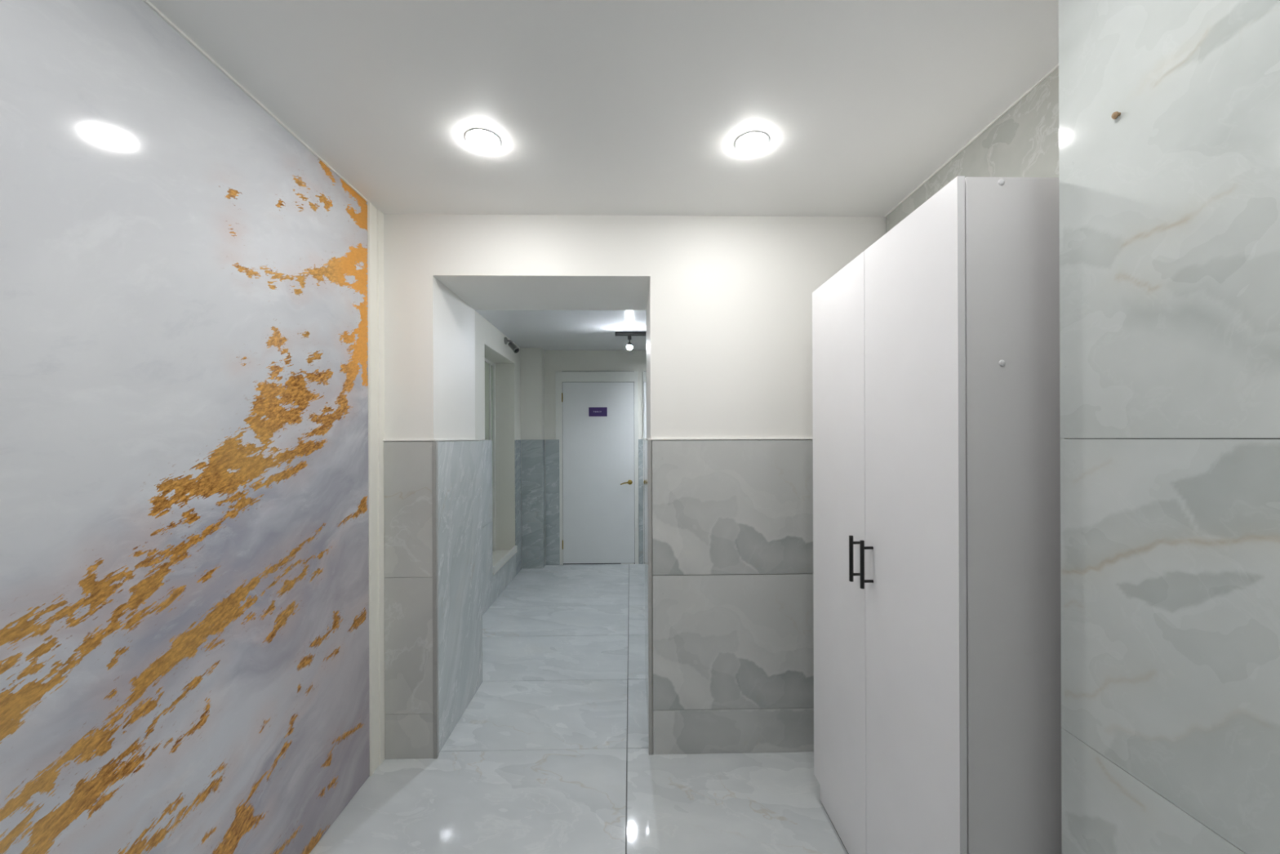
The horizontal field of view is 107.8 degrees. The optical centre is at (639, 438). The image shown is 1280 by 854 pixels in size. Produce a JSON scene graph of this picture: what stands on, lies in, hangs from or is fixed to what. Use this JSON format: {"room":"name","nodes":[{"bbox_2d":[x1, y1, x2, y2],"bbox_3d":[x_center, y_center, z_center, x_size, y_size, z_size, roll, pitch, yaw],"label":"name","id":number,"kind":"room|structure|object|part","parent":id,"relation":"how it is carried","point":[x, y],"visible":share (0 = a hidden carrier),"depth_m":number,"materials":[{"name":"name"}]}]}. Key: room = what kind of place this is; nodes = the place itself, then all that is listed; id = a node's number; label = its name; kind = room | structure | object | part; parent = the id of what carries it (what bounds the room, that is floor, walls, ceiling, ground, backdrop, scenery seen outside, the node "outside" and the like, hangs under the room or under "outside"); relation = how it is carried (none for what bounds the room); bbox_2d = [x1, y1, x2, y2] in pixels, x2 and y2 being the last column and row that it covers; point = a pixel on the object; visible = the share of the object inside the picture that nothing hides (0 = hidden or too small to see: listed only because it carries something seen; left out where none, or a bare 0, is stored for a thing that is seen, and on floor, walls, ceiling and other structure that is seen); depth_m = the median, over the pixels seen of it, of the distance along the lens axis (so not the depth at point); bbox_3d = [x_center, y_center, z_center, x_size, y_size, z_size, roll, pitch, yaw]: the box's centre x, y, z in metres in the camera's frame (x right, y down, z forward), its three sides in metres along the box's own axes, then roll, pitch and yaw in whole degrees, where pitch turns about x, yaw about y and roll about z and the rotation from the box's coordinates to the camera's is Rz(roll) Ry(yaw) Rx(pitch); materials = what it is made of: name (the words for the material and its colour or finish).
{"room":"entrance hall","nodes":[
{"label":"entrance hall","id":0,"kind":"room"},
{"bbox_2d":[0,0,369,853],"bbox_3d":[-1.195,0.183,0.525,0.190,2.443,3.300,0,0,-1],"label":"wall","id":1,"kind":"structure","parent":0,"point":[184,544],"depth_m":1.10,"materials":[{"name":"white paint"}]},
{"bbox_2d":[142,0,368,202],"bbox_3d":[-1.100,-0.985,0.459,0.006,0.006,2.963,0,0,-1],"label":"trim","id":2,"kind":"structure","parent":1,"relation":"attached to","point":[149,4],"depth_m":1.30,"materials":[{"name":"white paint"}]},
{"bbox_2d":[367,201,385,776],"bbox_3d":[-1.131,0.208,1.996,0.019,2.392,0.112,0,0,-1],"label":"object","id":3,"kind":"structure","parent":1,"relation":"attached to","point":[375,309],"depth_m":1.99,"materials":[{"name":"beige plastic"}]},
{"bbox_2d":[475,311,521,615],"bbox_3d":[-1.445,0.212,3.986,0.373,2.387,2.770,0,0,-1],"label":"wall","id":4,"kind":"structure","parent":0,"point":[490,344],"depth_m":4.78,"materials":[{"name":"paint"}]},
{"bbox_2d":[484,358,517,574],"bbox_3d":[-1.375,0.195,4.293,0.246,1.932,0.976,0,0,-1],"label":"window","id":5,"kind":"structure","parent":4,"relation":"in","point":[500,557],"depth_m":4.64,"materials":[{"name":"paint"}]},
{"bbox_3d":[-1.493,0.184,4.276,0.006,1.909,0.948,0,0,-1],"label":"pane","id":6,"kind":"part","parent":5,"relation":"part of","materials":[{"name":"clear glass"}]},
{"bbox_3d":[-1.489,-0.756,4.274,0.024,0.028,0.944,0,0,-1],"label":"frame","id":7,"kind":"part","parent":5,"relation":"part of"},
{"bbox_3d":[-1.493,0.184,4.643,0.024,1.909,0.025,0,0,-1],"label":"frame","id":8,"kind":"part","parent":5,"relation":"part of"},
{"bbox_3d":[-1.493,0.184,4.762,0.030,1.909,0.032,0,0,-1],"label":"frame","id":9,"kind":"part","parent":5,"relation":"part of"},
{"bbox_3d":[-1.364,1.151,4.375,0.226,0.021,0.812,0,0,-1],"label":"sill","id":10,"kind":"part","parent":5,"relation":"part of","materials":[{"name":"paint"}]},
{"bbox_2d":[504,337,519,353],"bbox_3d":[-1.215,-0.888,4.443,0.135,0.152,0.095,0,0,-1],"label":"security camera","id":11,"kind":"object","parent":4,"relation":"attached to","point":[511,344],"visible":1,"depth_m":4.42,"materials":[{"name":"grey plastic"}]},
{"bbox_2d":[475,310,646,350],"bbox_3d":[0.312,-1.038,4.072,4.000,0.100,2.870,0,0,-1],"label":"ceiling","id":12,"kind":"structure","parent":0,"point":[547,330],"depth_m":4.13,"materials":[{"name":"white paint"}]},
{"bbox_2d":[615,332,645,350],"bbox_3d":[0.764,-0.894,4.347,1.988,0.191,0.113,0,0,-1],"label":"track light","id":13,"kind":"object","parent":12,"relation":"attached to","point":[629,345],"visible":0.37,"depth_m":4.31,"materials":[{"name":"black metal"}]},
{"bbox_3d":[-0.096,-0.851,4.337,0.052,0.050,0.047,0,0,-1],"label":"bulb","id":14,"kind":"part","parent":13,"relation":"part of","materials":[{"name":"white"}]},
{"bbox_3d":[0.763,-0.974,4.347,1.987,0.032,0.034,0,0,-1],"label":"rail","id":15,"kind":"part","parent":13,"relation":"part of","materials":[{"name":"black metal"}]},
{"bbox_2d":[309,563,848,853],"bbox_3d":[0.535,1.457,2.211,3.850,0.121,6.600,0,0,-1],"label":"floor","id":16,"kind":"structure","parent":0,"point":[549,754],"depth_m":1.95,"materials":[{"name":"grey tile"}]},
{"bbox_2d":[812,176,1062,853],"bbox_3d":[0.878,0.415,1.408,0.475,1.962,0.802,0,0,-1],"label":"wardrobe","id":17,"kind":"object","parent":16,"relation":"on","point":[936,403],"visible":0.75,"depth_m":1.05,"materials":[{"name":"white laminate"}]},
{"bbox_3d":[0.899,0.414,1.798,0.416,1.958,0.016,0,0,-1],"label":"panel","id":18,"kind":"part","parent":17,"relation":"part of","materials":[{"name":"white wood"}]},
{"bbox_3d":[0.682,0.366,1.605,0.016,1.862,0.400,0,0,-1],"label":"door","id":19,"kind":"part","parent":17,"relation":"part of","materials":[{"name":"white laminate"}]},
{"bbox_3d":[0.659,0.366,1.427,0.037,0.140,0.012,0,0,-1],"label":"handle","id":20,"kind":"part","parent":17,"relation":"part of","materials":[{"name":"black metal"}]},
{"bbox_3d":[0.660,0.366,1.359,0.037,0.140,0.012,0,0,-1],"label":"handle","id":21,"kind":"part","parent":17,"relation":"part of","materials":[{"name":"black metal"}]},
{"bbox_3d":[0.690,0.366,1.203,0.016,1.862,0.400,0,0,-1],"label":"door","id":22,"kind":"part","parent":17,"relation":"part of","materials":[{"name":"white laminate"}]},
{"bbox_3d":[0.916,0.413,1.018,0.416,1.958,0.016,0,0,-1],"label":"panel","id":23,"kind":"part","parent":17,"relation":"part of","materials":[{"name":"white wood"}]},
{"bbox_2d":[520,347,646,568],"bbox_3d":[0.317,0.205,5.288,3.950,2.387,0.440,0,0,-1],"label":"wall","id":24,"kind":"structure","parent":0,"point":[540,528],"depth_m":5.18,"materials":[{"name":"paint"}]},
{"bbox_2d":[555,371,638,564],"bbox_3d":[-0.476,0.325,5.170,0.918,2.153,0.086,0,0,-1],"label":"door","id":25,"kind":"structure","parent":24,"relation":"in","point":[598,455],"depth_m":5.20,"materials":[{"name":"white laminate"}]},
{"bbox_3d":[-0.899,0.386,5.195,0.074,2.034,0.019,0,0,-1],"label":"casing","id":26,"kind":"part","parent":25,"relation":"part of","materials":[{"name":"white wood"}]},
{"bbox_3d":[-0.481,-0.689,5.204,0.918,0.114,0.019,0,0,-1],"label":"casing","id":27,"kind":"part","parent":25,"relation":"part of","materials":[{"name":"white wood"}]},
{"bbox_2d":[588,407,607,416],"bbox_3d":[-0.468,-0.297,5.195,0.204,0.101,0.004,0,0,-1],"label":"door sign","id":28,"kind":"object","parent":25,"relation":"attached to","point":[593,411],"visible":1,"depth_m":5.19,"materials":[{"name":"purple plastic"}]},
{"bbox_3d":[-0.151,0.487,5.169,0.134,0.053,0.070,0,0,-1],"label":"handle","id":29,"kind":"part","parent":25,"relation":"part of","materials":[{"name":"gold metal"}]},
{"bbox_3d":[-0.039,0.383,5.213,0.043,2.034,0.019,0,0,-1],"label":"casing","id":30,"kind":"part","parent":25,"relation":"part of","materials":[{"name":"white wood"}]},
{"bbox_2d":[642,371,646,564],"bbox_3d":[0.476,0.322,5.190,0.879,2.153,0.086,0,0,-1],"label":"door","id":31,"kind":"structure","parent":24,"relation":"in","point":[644,373],"depth_m":5.21,"materials":[{"name":"white laminate"}]},
{"bbox_3d":[0.040,0.383,5.214,0.008,2.034,0.019,0,0,-1],"label":"casing","id":32,"kind":"part","parent":31,"relation":"part of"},
{"bbox_3d":[0.471,-0.693,5.223,0.879,0.114,0.019,0,0,-1],"label":"casing","id":33,"kind":"part","parent":31,"relation":"part of","materials":[{"name":"white wood"}]},
{"bbox_2d":[147,0,1058,217],"bbox_3d":[0.011,-1.043,0.498,2.650,0.100,3.195,0,0,-1],"label":"ceiling","id":34,"kind":"structure","parent":0,"point":[594,107],"depth_m":1.33,"materials":[{"name":"white paint"}]},
{"bbox_2d":[464,128,501,151],"bbox_3d":[-0.520,-0.985,1.546,0.114,0.012,0.114,0,0,-1],"label":"recessed light","id":35,"kind":"object","parent":34,"relation":"in","point":[484,140],"visible":1,"depth_m":1.53,"materials":[{"name":"white"}]},
{"bbox_2d":[734,130,769,153],"bbox_3d":[0.375,-0.988,1.564,0.114,0.012,0.114,0,0,-1],"label":"recessed light","id":36,"kind":"object","parent":34,"relation":"in","point":[750,142],"visible":1,"depth_m":1.55,"materials":[{"name":"white"}]},
{"bbox_2d":[382,213,886,759],"bbox_3d":[0.451,0.177,2.397,3.600,2.443,0.650,0,0,-1],"label":"wall","id":37,"kind":"structure","parent":0,"point":[726,301],"depth_m":2.08,"materials":[{"name":"white paint"}]},
{"bbox_2d":[886,67,1058,232],"bbox_3d":[1.218,0.174,1.533,0.203,2.443,1.135,0,0,-1],"label":"wall","id":38,"kind":"structure","parent":0,"point":[1024,142],"depth_m":1.39,"materials":[{"name":"grey tile"}]},
{"bbox_2d":[884,63,1058,217],"bbox_3d":[1.108,-0.994,1.550,0.006,0.006,1.073,0,0,-1],"label":"trim","id":39,"kind":"structure","parent":38,"relation":"attached to","point":[1055,67],"depth_m":1.51,"materials":[{"name":"white paint"}]},
{"bbox_2d":[1058,0,1279,853],"bbox_3d":[1.093,0.174,-0.077,0.460,2.443,2.105,0,0,0],"label":"wall","id":40,"kind":"structure","parent":0,"point":[1170,205],"depth_m":0.77,"materials":[{"name":"grey tile"}]},
{"bbox_2d":[1111,111,1120,119],"bbox_3d":[0.866,-0.588,0.850,0.011,0.012,0.016,0,0,-1],"label":"screw","id":41,"kind":"object","parent":40,"relation":"attached to","point":[1115,114],"visible":1,"depth_m":0.85,"materials":[{"name":"beige metal"}]}
]}

